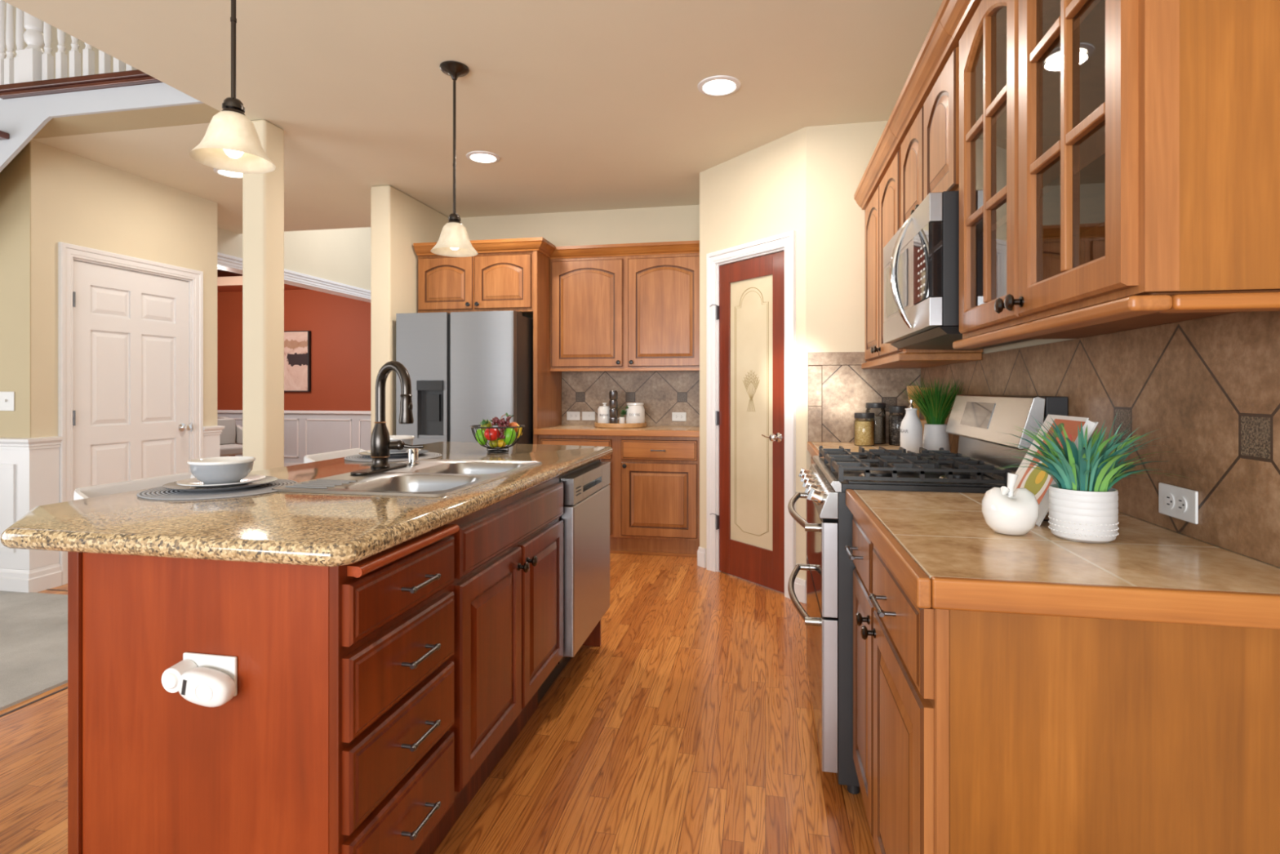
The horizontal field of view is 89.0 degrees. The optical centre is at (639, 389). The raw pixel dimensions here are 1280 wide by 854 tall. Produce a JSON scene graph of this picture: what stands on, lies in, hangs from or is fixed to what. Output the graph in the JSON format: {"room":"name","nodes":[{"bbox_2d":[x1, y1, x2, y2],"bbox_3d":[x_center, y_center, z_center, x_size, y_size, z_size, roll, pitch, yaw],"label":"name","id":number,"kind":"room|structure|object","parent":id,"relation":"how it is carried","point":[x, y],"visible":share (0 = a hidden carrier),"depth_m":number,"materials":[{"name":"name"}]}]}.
{"room":"kitchen","nodes":[
{"label":"kitchen","id":0,"kind":"room"},
{"bbox_2d":[0,141,31,437],"bbox_3d":[-4.564,-0.140,4.060,1.900,2.699,0.006,0,0,11],"label":"wall","id":1,"kind":"structure","parent":0,"point":[15,178],"depth_m":3.90,"materials":[{"name":"beige paint"}]},
{"bbox_2d":[0,391,14,410],"bbox_3d":[-3.800,0.070,3.902,0.115,0.115,0.016,0,0,11],"label":"light switch","id":2,"kind":"object","parent":1,"relation":"attached to","point":[6,398],"visible":1,"depth_m":3.90,"materials":[{"name":"white plastic"}]},
{"bbox_2d":[0,425,224,569],"bbox_3d":[-4.419,0.679,4.717,1.936,0.782,1.422,0,0,11],"label":"wainscoting","id":3,"kind":"structure","parent":1,"relation":"attached to","point":[29,467],"depth_m":3.90,"materials":[{"name":"white paint"}]},
{"bbox_2d":[4,2,125,79],"bbox_3d":[-4.063,-2.900,6.130,4.700,2.580,0.100,0,0,11],"label":"wall","id":4,"kind":"structure","parent":0,"point":[55,41],"depth_m":6.37,"materials":[{"name":"beige paint"}]},
{"bbox_2d":[0,82,204,172],"bbox_3d":[-3.464,-0.990,3.611,2.430,1.240,0.020,0,0,11],"label":"wall","id":5,"kind":"structure","parent":0,"point":[23,118],"depth_m":3.53,"materials":[{"name":"white paint"}]},
{"bbox_2d":[0,130,8,140],"bbox_3d":[-3.786,-1.400,3.621,0.595,0.036,0.079,0,0,11],"label":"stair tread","id":6,"kind":"structure","parent":5,"relation":"attached to","point":[3,135],"depth_m":3.58,"materials":[{"name":"brown wood"}]},
{"bbox_2d":[0,0,162,99],"bbox_3d":[-2.957,-2.115,3.572,1.409,1.007,0.225,0,0,11],"label":"stair railing","id":7,"kind":"object","parent":5,"relation":"on","point":[30,73],"visible":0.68,"depth_m":3.61,"materials":[{"name":"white wood"}]},
{"bbox_2d":[0,103,220,173],"bbox_3d":[-3.442,-0.945,3.728,2.430,1.150,0.219,0,0,11],"label":"trim","id":8,"kind":"structure","parent":5,"relation":"attached to","point":[198,113],"depth_m":3.60,"materials":[{"name":"beige paint"}]},
{"bbox_2d":[31,140,206,437],"bbox_3d":[-3.562,-0.140,4.503,0.100,2.700,1.244,0,0,11],"label":"wall","id":9,"kind":"structure","parent":0,"point":[76,200],"depth_m":4.18,"materials":[{"name":"beige paint"}]},
{"bbox_2d":[57,241,203,585],"bbox_3d":[-3.535,0.148,4.546,0.116,2.123,1.036,0,0,11],"label":"trim","id":10,"kind":"structure","parent":9,"relation":"attached to","point":[68,253],"depth_m":4.12,"materials":[{"name":"white paint"}]},
{"bbox_2d":[72,260,192,493],"bbox_3d":[-3.498,0.190,4.540,0.107,2.020,0.878,0,0,11],"label":"door","id":11,"kind":"structure","parent":9,"relation":"in","point":[131,412],"depth_m":4.50,"materials":[{"name":"white paint"}]},
{"bbox_2d":[206,199,217,426],"bbox_3d":[-3.705,-0.140,5.215,0.650,2.700,0.100,0,0,11],"label":"wall","id":12,"kind":"structure","parent":0,"point":[211,206],"depth_m":5.15,"materials":[{"name":"beige paint"}]},
{"bbox_2d":[0,562,62,592],"bbox_3d":[-4.422,1.141,4.717,1.930,0.139,1.410,0,0,11],"label":"baseboard","id":13,"kind":"structure","parent":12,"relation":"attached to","point":[43,578],"depth_m":3.88,"materials":[{"name":"white paint"}]},
{"bbox_2d":[217,269,306,292],"bbox_3d":[-6.276,-1.650,7.727,5.150,0.380,4.000,0,0,11],"label":"ceiling","id":14,"kind":"structure","parent":0,"point":[220,288],"depth_m":9.42,"materials":[{"name":"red paint"}]},
{"bbox_2d":[217,275,242,285],"bbox_3d":[-6.276,-1.510,9.179,4.600,0.120,0.050,0,0,11],"label":"trim","id":15,"kind":"structure","parent":14,"relation":"attached to","point":[235,280],"depth_m":9.04,"materials":[{"name":"beige paint"}]},
{"bbox_2d":[242,120,284,471],"bbox_3d":[-2.119,-0.140,3.667,0.150,2.700,0.160,0,0,11],"label":"wall pillar","id":16,"kind":"structure","parent":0,"point":[263,194],"depth_m":3.60,"materials":[{"name":"beige paint"}]},
{"bbox_2d":[217,271,370,410],"bbox_3d":[-5.888,-0.840,9.740,5.150,2.300,0.100,0,0,11],"label":"wall","id":17,"kind":"structure","parent":0,"point":[340,326],"depth_m":9.45,"materials":[{"name":"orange paint"}]},
{"bbox_2d":[217,409,370,466],"bbox_3d":[-5.526,0.757,9.640,5.900,0.905,0.160,0,0,11],"label":"wainscoting","id":18,"kind":"structure","parent":17,"relation":"attached to","point":[306,433],"depth_m":9.43,"materials":[{"name":"white paint"}]},
{"bbox_2d":[284,330,311,391],"bbox_3d":[-5.146,-0.410,9.520,0.730,0.884,0.048,0,0,11],"label":"abstract painting","id":19,"kind":"object","parent":17,"relation":"attached to","point":[297,344],"visible":0.59,"depth_m":9.47,"materials":[{"name":"fabric"}]},
{"bbox_2d":[217,226,370,290],"bbox_3d":[-3.644,-1.390,7.510,0.100,5.200,4.630,0,0,11],"label":"wall","id":20,"kind":"structure","parent":0,"point":[341,255],"depth_m":7.49,"materials":[{"name":"beige paint"}]},
{"bbox_2d":[217,252,370,302],"bbox_3d":[-3.611,-1.200,7.774,0.205,0.110,4.100,0,0,11],"label":"trim","id":21,"kind":"structure","parent":20,"relation":"attached to","point":[225,262],"depth_m":7.21,"materials":[{"name":"white paint"}]},
{"bbox_2d":[370,185,448,436],"bbox_3d":[-1.795,-0.140,5.270,0.160,2.700,1.070,0,0,11],"label":"wall","id":22,"kind":"structure","parent":0,"point":[398,220],"depth_m":4.76,"materials":[{"name":"beige paint"}]},
{"bbox_2d":[0,552,875,853],"bbox_3d":[-3.889,1.260,3.601,11.400,0.100,11.600,0,0,11],"label":"floor","id":23,"kind":"structure","parent":0,"point":[690,728],"depth_m":2.19,"materials":[{"name":"brown wood"}]},
{"bbox_2d":[0,590,67,711],"bbox_3d":[-4.920,1.204,1.763,4.670,0.012,4.600,0,0,11],"label":"carpet","id":24,"kind":"object","parent":23,"relation":"on","point":[33,626],"visible":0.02,"depth_m":3.06,"materials":[{"name":"carpet"}]},
{"bbox_2d":[0,686,67,716],"bbox_3d":[-2.572,1.209,1.356,0.015,0.001,4.690,0,0,11],"label":"trim","id":25,"kind":"structure","parent":23,"relation":"on","point":[66,687],"depth_m":2.52,"materials":[{"name":"brown"}]},
{"bbox_2d":[73,472,195,500],"bbox_3d":[-1.517,0.758,2.166,0.424,0.906,0.452,0,0,11],"label":"bar stool","id":26,"kind":"object","parent":23,"relation":"on","point":[85,492],"visible":0.12,"depth_m":2.15,"materials":[{"name":"white wood"}]},
{"bbox_2d":[217,417,242,456],"bbox_3d":[-5.100,0.788,7.965,0.553,0.846,0.620,0,0,32],"label":"sofa","id":27,"kind":"object","parent":23,"relation":"on","point":[232,433],"visible":0.27,"depth_m":8.17,"materials":[{"name":"grey fabric"}]},
{"bbox_2d":[67,458,600,853],"bbox_3d":[-0.629,0.765,2.201,0.654,0.890,1.975,0,0,11],"label":"base cabinet","id":28,"kind":"object","parent":23,"relation":"on","point":[378,694],"visible":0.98,"depth_m":1.27,"materials":[{"name":"red wood"}]},
{"bbox_2d":[182,652,237,696],"bbox_3d":[-0.815,0.539,1.234,0.116,0.074,0.008,0,0,11],"label":"wall outlet","id":29,"kind":"object","parent":28,"relation":"attached to","point":[228,664],"visible":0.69,"depth_m":1.23,"materials":[{"name":"white plastic"}]},
{"bbox_2d":[161,658,235,706],"bbox_3d":[-0.820,0.547,1.210,0.140,0.069,0.040,0,0,11],"label":"plug","id":30,"kind":"object","parent":29,"relation":"in","point":[206,686],"visible":1,"depth_m":1.19,"materials":[{"name":"white plastic"}]},
{"bbox_2d":[0,441,613,566],"bbox_3d":[-0.796,0.298,2.323,0.987,0.042,2.200,0,0,11],"label":"countertop","id":31,"kind":"structure","parent":28,"relation":"on","point":[280,527],"depth_m":1.41,"materials":[{"name":"stone"}]},
{"bbox_2d":[136,478,297,500],"bbox_3d":[-1.163,0.275,1.813,0.378,0.004,0.378,0,0,11],"label":"placemat","id":32,"kind":"object","parent":31,"relation":"on","point":[161,493],"visible":0.45,"depth_m":1.71,"materials":[{"name":"fabric"}]},
{"bbox_2d":[162,475,277,492],"bbox_3d":[-1.163,0.265,1.813,0.270,0.016,0.270,0,0,11],"label":"dinner plate","id":33,"kind":"object","parent":32,"relation":"on","point":[173,486],"visible":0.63,"depth_m":1.75,"materials":[{"name":"grey"}]},
{"bbox_2d":[176,474,265,488],"bbox_3d":[-1.163,0.258,1.813,0.210,0.015,0.210,0,0,11],"label":"salad plate","id":34,"kind":"object","parent":33,"relation":"on","point":[250,478],"visible":0.7,"depth_m":1.78,"materials":[{"name":"white ceramic"}]},
{"bbox_2d":[186,456,255,484],"bbox_3d":[-1.163,0.226,1.813,0.160,0.065,0.160,0,0,11],"label":"bowl","id":35,"kind":"object","parent":34,"relation":"on","point":[221,469],"visible":1,"depth_m":1.76,"materials":[{"name":"grey ceramic"}]},
{"bbox_2d":[350,360,424,475],"bbox_3d":[-0.814,0.088,2.184,0.188,0.367,0.274,0,0,11],"label":"faucet","id":36,"kind":"object","parent":31,"relation":"on","point":[381,445],"visible":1,"depth_m":2.17,"materials":[{"name":"black metal"}]},
{"bbox_2d":[343,452,442,462],"bbox_3d":[-1.011,0.275,2.680,0.378,0.004,0.378,0,0,11],"label":"placemat","id":37,"kind":"object","parent":31,"relation":"on","point":[358,457],"visible":0.43,"depth_m":2.61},
{"bbox_2d":[358,449,428,457],"bbox_3d":[-1.011,0.265,2.680,0.270,0.016,0.270,0,0,11],"label":"dinner plate","id":38,"kind":"object","parent":37,"relation":"on","point":[422,451],"visible":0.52,"depth_m":2.62,"materials":[{"name":"grey"}]},
{"bbox_2d":[366,448,421,455],"bbox_3d":[-1.011,0.258,2.680,0.210,0.015,0.210,0,0,11],"label":"salad plate","id":39,"kind":"object","parent":38,"relation":"on","point":[369,451],"visible":0.35,"depth_m":2.61,"materials":[{"name":"white ceramic"}]},
{"bbox_2d":[389,435,414,453],"bbox_3d":[-1.011,0.226,2.680,0.160,0.065,0.160,0,0,11],"label":"bowl","id":40,"kind":"object","parent":39,"relation":"on","point":[407,439],"visible":0.44,"depth_m":2.65,"materials":[{"name":"grey ceramic"}]},
{"bbox_2d":[271,458,542,497],"bbox_3d":[-0.688,0.354,2.108,0.520,0.174,0.790,0,0,11],"label":"sink","id":41,"kind":"object","parent":31,"relation":"in","point":[433,477],"visible":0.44,"depth_m":2.06,"materials":[{"name":"silver metal"}]},
{"bbox_2d":[406,448,419,465],"bbox_3d":[-0.823,0.241,2.363,0.044,0.061,0.044,0,0,11],"label":"air gap","id":42,"kind":"object","parent":41,"relation":"on","point":[413,453],"visible":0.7,"depth_m":2.35,"materials":[{"name":"silver metal"}]},
{"bbox_2d":[470,424,524,453],"bbox_3d":[-0.631,0.218,2.892,0.239,0.116,0.239,0,0,11],"label":"fruit basket","id":43,"kind":"object","parent":31,"relation":"on","point":[501,449],"visible":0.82,"depth_m":2.85,"materials":[{"name":"black metal"}]},
{"bbox_2d":[475,428,487,444],"bbox_3d":[-0.696,0.208,2.860,0.051,0.073,0.050,0,0,11],"label":"mango","id":44,"kind":"object","parent":43,"relation":"in","point":[479,430],"visible":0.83,"depth_m":2.84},
{"bbox_2d":[484,424,500,440],"bbox_3d":[-0.644,0.188,2.837,0.069,0.072,0.070,0,0,11],"label":"apple","id":45,"kind":"object","parent":43,"relation":"in","point":[493,432],"visible":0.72,"depth_m":2.81,"materials":[{"name":"red food"}]},
{"bbox_2d":[479,412,514,425],"bbox_3d":[-0.634,0.131,2.885,0.159,0.057,0.054,0,0,-19],"label":"leaf sprig","id":46,"kind":"object","parent":43,"relation":"in","point":[483,421],"visible":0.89,"depth_m":2.87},
{"bbox_2d":[491,413,511,439],"bbox_3d":[-0.611,0.162,2.872,0.086,0.108,0.097,0,0,-13],"label":"grape bunch","id":47,"kind":"object","parent":43,"relation":"in","point":[500,423],"visible":0.96,"depth_m":2.86,"materials":[{"name":"purple food"}]},
{"bbox_2d":[497,439,506,447],"bbox_3d":[-0.607,0.236,2.855,0.043,0.036,0.037,0,0,11],"label":"lemon","id":48,"kind":"object","parent":43,"relation":"in","point":[500,442],"visible":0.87,"depth_m":2.84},
{"bbox_2d":[502,427,515,444],"bbox_3d":[-0.576,0.205,2.863,0.062,0.078,0.060,0,0,11],"label":"pear","id":49,"kind":"object","parent":43,"relation":"in","point":[508,431],"visible":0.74,"depth_m":2.84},
{"bbox_2d":[303,448,366,463],"bbox_3d":[-1.324,0.758,3.168,0.424,0.906,0.452,0,0,11],"label":"bar stool","id":50,"kind":"object","parent":23,"relation":"on","point":[343,453],"visible":0.12,"depth_m":3.17,"materials":[{"name":"white wood"}]},
{"bbox_2d":[395,311,533,444],"bbox_3d":[-1.248,0.326,5.078,0.902,1.768,0.900,0,0,11],"label":"refrigerator","id":51,"kind":"object","parent":23,"relation":"on","point":[464,369],"visible":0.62,"depth_m":4.66,"materials":[{"name":"grey metal"}]},
{"bbox_2d":[413,237,561,444],"bbox_3d":[-1.172,0.043,5.232,1.048,2.335,0.658,0,0,11],"label":"tall cabinet","id":52,"kind":"object","parent":23,"relation":"on","point":[510,274],"visible":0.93,"depth_m":4.97,"materials":[{"name":"brown wood"}]},
{"bbox_2d":[537,459,609,703],"bbox_3d":[-0.482,0.766,2.809,0.590,0.888,0.602,0,0,11],"label":"dishwasher","id":53,"kind":"object","parent":23,"relation":"on","point":[585,517],"visible":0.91,"depth_m":2.63,"materials":[{"name":"silver metal"}]},
{"bbox_2d":[537,435,699,557],"bbox_3d":[-0.113,0.771,5.036,1.230,0.878,0.642,0,0,11],"label":"base cabinet","id":54,"kind":"object","parent":23,"relation":"on","point":[654,484],"visible":0.44,"depth_m":4.72,"materials":[{"name":"brown wood"}]},
{"bbox_2d":[533,424,699,436],"bbox_3d":[-0.121,0.316,5.042,1.253,0.045,0.620,0,0,11],"label":"countertop","id":55,"kind":"structure","parent":54,"relation":"on","point":[562,429],"depth_m":4.78,"materials":[{"name":"beige tile"}]},
{"bbox_2d":[594,421,647,428],"bbox_3d":[-0.152,0.276,5.142,0.414,0.037,0.414,0,0,11],"label":"serving tray","id":56,"kind":"object","parent":55,"relation":"on","point":[597,424],"visible":0.85,"depth_m":4.96,"materials":[{"name":"brown wood"}]},
{"bbox_2d":[597,402,609,423],"bbox_3d":[-0.280,0.194,5.177,0.116,0.180,0.116,0,0,11],"label":"sugar canister","id":57,"kind":"object","parent":56,"relation":"on","point":[603,416],"visible":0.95,"depth_m":5.13,"materials":[{"name":"white ceramic"}]},
{"bbox_2d":[608,390,617,423],"bbox_3d":[-0.208,0.146,5.094,0.067,0.276,0.067,0,0,11],"label":"stack","id":58,"kind":"object","parent":56,"relation":"on","point":[613,394],"visible":0.87,"depth_m":5.07,"materials":[{"name":"grey metal"}]},
{"bbox_2d":[617,404,628,423],"bbox_3d":[-0.131,0.201,5.095,0.103,0.165,0.081,0,0,-18],"label":"plant","id":59,"kind":"object","parent":56,"relation":"on","point":[621,420],"visible":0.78,"depth_m":5.09,"materials":[{"name":"green plant"}]},
{"bbox_2d":[626,402,644,423],"bbox_3d":[-0.037,0.195,5.119,0.150,0.178,0.151,0,0,11],"label":"coffee canister","id":60,"kind":"object","parent":56,"relation":"on","point":[635,413],"visible":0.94,"depth_m":5.06,"materials":[{"name":"white ceramic"}]},
{"bbox_2d":[810,455,816,465],"bbox_3d":[1.140,0.775,3.131,0.626,0.870,1.010,0,0,11],"label":"base cabinet","id":61,"kind":"object","parent":23,"relation":"on","point":[812,461],"visible":0.06,"depth_m":3.56,"materials":[{"name":"brown wood"}]},
{"bbox_2d":[807,441,900,457],"bbox_3d":[1.146,0.318,3.131,0.601,0.048,1.018,0,0,11],"label":"countertop","id":62,"kind":"structure","parent":61,"relation":"on","point":[812,446],"depth_m":3.39,"materials":[{"name":"beige tile"}]},
{"bbox_2d":[853,412,875,445],"bbox_3d":[1.184,0.208,3.438,0.104,0.172,0.104,0,0,11],"label":"storage jar","id":63,"kind":"object","parent":62,"relation":"on","point":[864,430],"visible":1,"depth_m":3.40,"materials":[{"name":"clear glass"}]},
{"bbox_2d":[865,402,885,444],"bbox_3d":[1.286,0.183,3.556,0.104,0.222,0.104,0,0,11],"label":"storage jar","id":64,"kind":"object","parent":62,"relation":"on","point":[880,420],"visible":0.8,"depth_m":3.51,"materials":[{"name":"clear glass"}]},
{"bbox_2d":[888,405,906,445],"bbox_3d":[1.369,0.191,3.458,0.092,0.208,0.092,0,0,11],"label":"storage jar","id":65,"kind":"object","parent":62,"relation":"on","point":[894,420],"visible":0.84,"depth_m":3.43,"materials":[{"name":"clear glass"}]},
{"bbox_2d":[899,400,922,453],"bbox_3d":[1.190,0.170,2.857,0.092,0.250,0.091,0,0,11],"label":"vinegar bottle","id":66,"kind":"object","parent":62,"relation":"on","point":[911,427],"visible":0.91,"depth_m":2.82,"materials":[{"name":"white ceramic"}]},
{"bbox_2d":[919,418,927,439],"bbox_3d":[1.349,0.218,3.080,0.114,0.152,0.114,0,0,11],"label":"utensil crock","id":67,"kind":"object","parent":62,"relation":"on","point":[923,422],"visible":0.04,"depth_m":3.03,"materials":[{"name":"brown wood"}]},
{"bbox_2d":[906,386,919,417],"bbox_3d":[1.297,0.133,3.070,0.074,0.300,0.008,0,0,11],"label":"wooden spatula","id":68,"kind":"object","parent":67,"relation":"in","point":[909,390],"visible":0.43,"depth_m":3.07,"materials":[{"name":"brown wood"}]},
{"bbox_2d":[891,377,963,450],"bbox_3d":[1.260,0.120,2.898,0.281,0.350,0.358,0,0,11],"label":"potted plant","id":69,"kind":"object","parent":62,"relation":"on","point":[936,407],"visible":0.97,"depth_m":2.84,"materials":[{"name":"plant"}]},
{"bbox_2d":[787,394,1067,794],"bbox_3d":[0.900,0.614,2.263,0.753,1.192,0.760,0,0,11],"label":"gas range","id":70,"kind":"object","parent":23,"relation":"on","point":[977,420],"visible":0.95,"depth_m":1.95,"materials":[{"name":"grey metal"}]},
{"bbox_2d":[843,463,1007,487],"bbox_3d":[0.909,0.277,2.261,0.440,0.005,0.720,0,0,11],"label":"cooktop","id":71,"kind":"object","parent":70,"relation":"in","point":[850,476],"depth_m":1.94,"materials":[{"name":"black metal"}]},
{"bbox_2d":[844,515,1279,853],"bbox_3d":[0.816,0.775,1.440,0.628,0.870,0.873,0,0,11],"label":"base cabinet","id":72,"kind":"object","parent":23,"relation":"on","point":[975,732],"visible":0.91,"depth_m":1.03,"materials":[{"name":"brown wood"}]},
{"bbox_2d":[845,488,1279,629],"bbox_3d":[0.820,0.318,1.413,0.612,0.048,0.927,0,0,11],"label":"countertop","id":73,"kind":"structure","parent":72,"relation":"on","point":[940,547],"depth_m":1.08,"materials":[{"name":"beige tile"}]},
{"bbox_2d":[981,472,1039,534],"bbox_3d":[0.758,0.233,1.336,0.103,0.124,0.099,0,0,11],"label":"apple","id":74,"kind":"object","parent":73,"relation":"on","point":[1005,511],"visible":1,"depth_m":1.31,"materials":[{"name":"white ceramic"}]},
{"bbox_2d":[1013,413,1097,525],"bbox_3d":[0.928,0.179,1.496,0.134,0.238,0.200,0,0,11],"label":"cookbook","id":75,"kind":"object","parent":73,"relation":"on","point":[1037,481],"visible":0.43,"depth_m":1.46,"materials":[{"name":"white paper"}]},
{"bbox_2d":[1016,418,1085,504],"bbox_3d":[0.913,0.174,1.473,0.106,0.210,0.148,0,0,11],"label":"photo","id":76,"kind":"object","parent":75,"relation":"attached to","point":[1037,481],"depth_m":1.46,"materials":[{"name":"multicoloured paper"}]},
{"bbox_2d":[996,412,1207,542],"bbox_3d":[0.860,0.167,1.299,0.380,0.255,0.329,0,0,-5],"label":"potted grass plant","id":77,"kind":"object","parent":73,"relation":"on","point":[1083,503],"visible":1,"depth_m":1.25,"materials":[{"name":"white ceramic"}]},
{"bbox_2d":[2,0,942,234],"bbox_3d":[-1.727,-1.640,1.555,5.920,0.300,8.400,0,0,11],"label":"ceiling","id":78,"kind":"structure","parent":0,"point":[583,105],"depth_m":3.19,"materials":[{"name":"beige paint"}]},
{"bbox_2d":[213,168,242,177],"bbox_3d":[-2.804,-1.485,4.471,0.212,0.010,0.212,0,0,11],"label":"recessed light","id":79,"kind":"object","parent":78,"relation":"in","point":[228,174],"visible":0.59,"depth_m":4.48,"materials":[{"name":"white paint"}]},
{"bbox_2d":[188,0,275,173],"bbox_3d":[-1.163,-1.071,1.864,0.212,0.837,0.212,0,0,11],"label":"pendant lamp","id":80,"kind":"object","parent":78,"relation":"hanging from","point":[231,142],"visible":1,"depth_m":1.85,"materials":[{"name":"white glass"}]},
{"bbox_2d":[430,61,478,257],"bbox_3d":[-0.860,-1.062,3.017,0.212,0.854,0.212,0,0,11],"label":"pendant lamp","id":81,"kind":"object","parent":78,"relation":"hanging from","point":[454,241],"visible":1,"depth_m":3.00,"materials":[{"name":"white glass"}]},
{"bbox_2d":[466,151,500,163],"bbox_3d":[-1.004,-1.485,4.173,0.212,0.010,0.212,0,0,11],"label":"recessed light","id":82,"kind":"object","parent":78,"relation":"in","point":[481,157],"visible":1,"depth_m":4.16,"materials":[{"name":"white paint"}]},
{"bbox_2d":[697,75,741,96],"bbox_3d":[0.389,-1.485,3.194,0.212,0.010,0.212,0,0,11],"label":"recessed light","id":83,"kind":"object","parent":78,"relation":"in","point":[721,85],"visible":1,"depth_m":3.18,"materials":[{"name":"white paint"}]},
{"bbox_2d":[460,204,699,426],"bbox_3d":[-0.529,-0.140,5.510,2.235,2.700,0.120,0,0,11],"label":"wall","id":84,"kind":"structure","parent":0,"point":[677,223],"depth_m":5.42,"materials":[{"name":"beige paint"}]},
{"bbox_2d":[549,240,699,371],"bbox_3d":[-0.085,-0.632,5.176,1.232,0.975,0.358,0,0,11],"label":"upper cabinet","id":85,"kind":"object","parent":84,"relation":"attached to","point":[625,306],"visible":0.9,"depth_m":5.04,"materials":[{"name":"brown wood"}]},
{"bbox_2d":[561,370,699,426],"bbox_3d":[-0.050,0.067,5.351,1.232,0.455,0.010,0,0,11],"label":"tile backsplash","id":86,"kind":"structure","parent":84,"relation":"attached to","point":[662,393],"depth_m":5.33,"materials":[{"name":"tile"}]},
{"bbox_2d":[566,411,580,420],"bbox_3d":[-0.556,0.220,5.437,0.115,0.072,0.009,0,0,11],"label":"wall outlet","id":87,"kind":"object","parent":86,"relation":"attached to","point":[571,415],"visible":1,"depth_m":5.43,"materials":[{"name":"white plastic"}]},
{"bbox_2d":[582,411,595,420],"bbox_3d":[-0.429,0.220,5.409,0.112,0.072,0.016,0,0,11],"label":"light switch","id":88,"kind":"object","parent":86,"relation":"attached to","point":[586,415],"visible":1,"depth_m":5.41,"materials":[{"name":"white plastic"}]},
{"bbox_2d":[671,412,686,421],"bbox_3d":[0.316,0.220,5.269,0.115,0.072,0.009,0,0,11],"label":"wall outlet","id":89,"kind":"object","parent":86,"relation":"attached to","point":[676,416],"visible":1,"depth_m":5.27,"materials":[{"name":"white plastic"}]},
{"bbox_2d":[699,120,888,580],"bbox_3d":[0.903,-0.140,4.321,0.683,2.700,2.110,0,0,-31],"label":"wall","id":90,"kind":"structure","parent":0,"point":[806,180],"depth_m":3.70,"materials":[{"name":"beige paint"}]},
{"bbox_2d":[709,250,784,592],"bbox_3d":[0.661,0.191,4.098,0.101,2.022,0.652,0,0,-34],"label":"door","id":91,"kind":"structure","parent":90,"relation":"in","point":[750,311],"depth_m":4.07,"materials":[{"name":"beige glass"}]},
{"bbox_2d":[706,231,795,599],"bbox_3d":[0.709,0.148,4.093,0.116,2.123,0.773,0,0,-34],"label":"trim","id":92,"kind":"structure","parent":90,"relation":"attached to","point":[786,242],"depth_m":4.06,"materials":[{"name":"white paint"}]},
{"bbox_2d":[697,546,806,603],"bbox_3d":[0.654,1.145,4.127,0.109,0.130,1.092,0,0,-30],"label":"baseboard","id":93,"kind":"structure","parent":90,"relation":"attached to","point":[800,584],"depth_m":3.73,"materials":[{"name":"white paint"}]},
{"bbox_2d":[808,351,920,442],"bbox_3d":[1.244,0.043,3.628,0.598,0.503,0.013,0,0,11],"label":"tile backsplash","id":94,"kind":"structure","parent":90,"relation":"attached to","point":[838,387],"depth_m":3.64,"materials":[{"name":"tile"}]},
{"bbox_2d":[982,311,1279,568],"bbox_3d":[0.967,-0.140,0.224,0.125,2.700,6.805,0,0,11],"label":"wall","id":95,"kind":"structure","parent":0,"point":[1037,341],"depth_m":2.09,"materials":[{"name":"beige paint"}]},
{"bbox_2d":[853,121,982,368],"bbox_3d":[1.272,-0.600,3.090,0.357,0.970,1.041,0,0,11],"label":"upper cabinet","id":96,"kind":"object","parent":95,"relation":"attached to","point":[877,193],"visible":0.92,"depth_m":3.05,"materials":[{"name":"brown wood"}]},
{"bbox_2d":[888,13,959,226],"bbox_3d":[1.104,-0.830,2.218,0.357,0.510,0.770,0,0,11],"label":"upper cabinet","id":97,"kind":"object","parent":95,"relation":"attached to","point":[925,115],"visible":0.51,"depth_m":2.11,"materials":[{"name":"brown wood"}]},
{"bbox_2d":[883,191,1035,350],"bbox_3d":[1.053,-0.360,2.220,0.437,0.420,0.752,0,0,11],"label":"microwave","id":98,"kind":"object","parent":97,"relation":"attached to","point":[921,261],"visible":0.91,"depth_m":1.98,"materials":[{"name":"silver plastic"}]},
{"bbox_2d":[890,326,1035,350],"bbox_3d":[1.098,-0.167,2.210,0.340,0.029,0.745,0,0,11],"label":"vent hood","id":99,"kind":"object","parent":98,"relation":"attached to","point":[943,338],"depth_m":2.18,"materials":[{"name":"grey"}]},
{"bbox_2d":[920,311,1279,567],"bbox_3d":[1.268,0.078,2.144,0.010,0.432,2.890,0,0,11],"label":"tile backsplash","id":100,"kind":"structure","parent":95,"relation":"attached to","point":[1211,385],"depth_m":1.33,"materials":[{"name":"tile"}]},
{"bbox_2d":[1158,482,1198,524],"bbox_3d":[1.103,0.232,1.337,0.009,0.066,0.125,0,0,11],"label":"wall outlet","id":101,"kind":"object","parent":100,"relation":"attached to","point":[1177,502],"visible":1,"depth_m":1.33,"materials":[{"name":"white plastic"}]},
{"bbox_2d":[1164,493,1186,512],"bbox_3d":[1.099,0.232,1.338,0.003,0.033,0.073,0,0,11],"label":"socket","id":102,"kind":"object","parent":101,"relation":"attached to","point":[1173,502],"depth_m":1.34,"materials":[{"name":"white plastic"}]},
{"bbox_2d":[937,0,1279,349],"bbox_3d":[0.939,-0.600,1.362,0.357,0.970,0.970,0,0,11],"label":"upper cabinet","id":103,"kind":"object","parent":95,"relation":"attached to","point":[1119,160],"visible":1,"depth_m":1.02,"materials":[{"name":"brown wood"}]},
{"bbox_2d":[979,0,1105,140],"bbox_3d":[0.992,-0.709,1.386,0.240,0.018,0.862,0,0,11],"label":"shelf","id":104,"kind":"object","parent":103,"relation":"attached to","point":[1089,28],"depth_m":1.47,"materials":[{"name":"wood"}]},
{"bbox_2d":[979,142,1105,239],"bbox_3d":[0.992,-0.429,1.386,0.240,0.018,0.862,0,0,11],"label":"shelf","id":105,"kind":"object","parent":103,"relation":"attached to","point":[1089,173],"depth_m":1.48,"materials":[{"name":"wood"}]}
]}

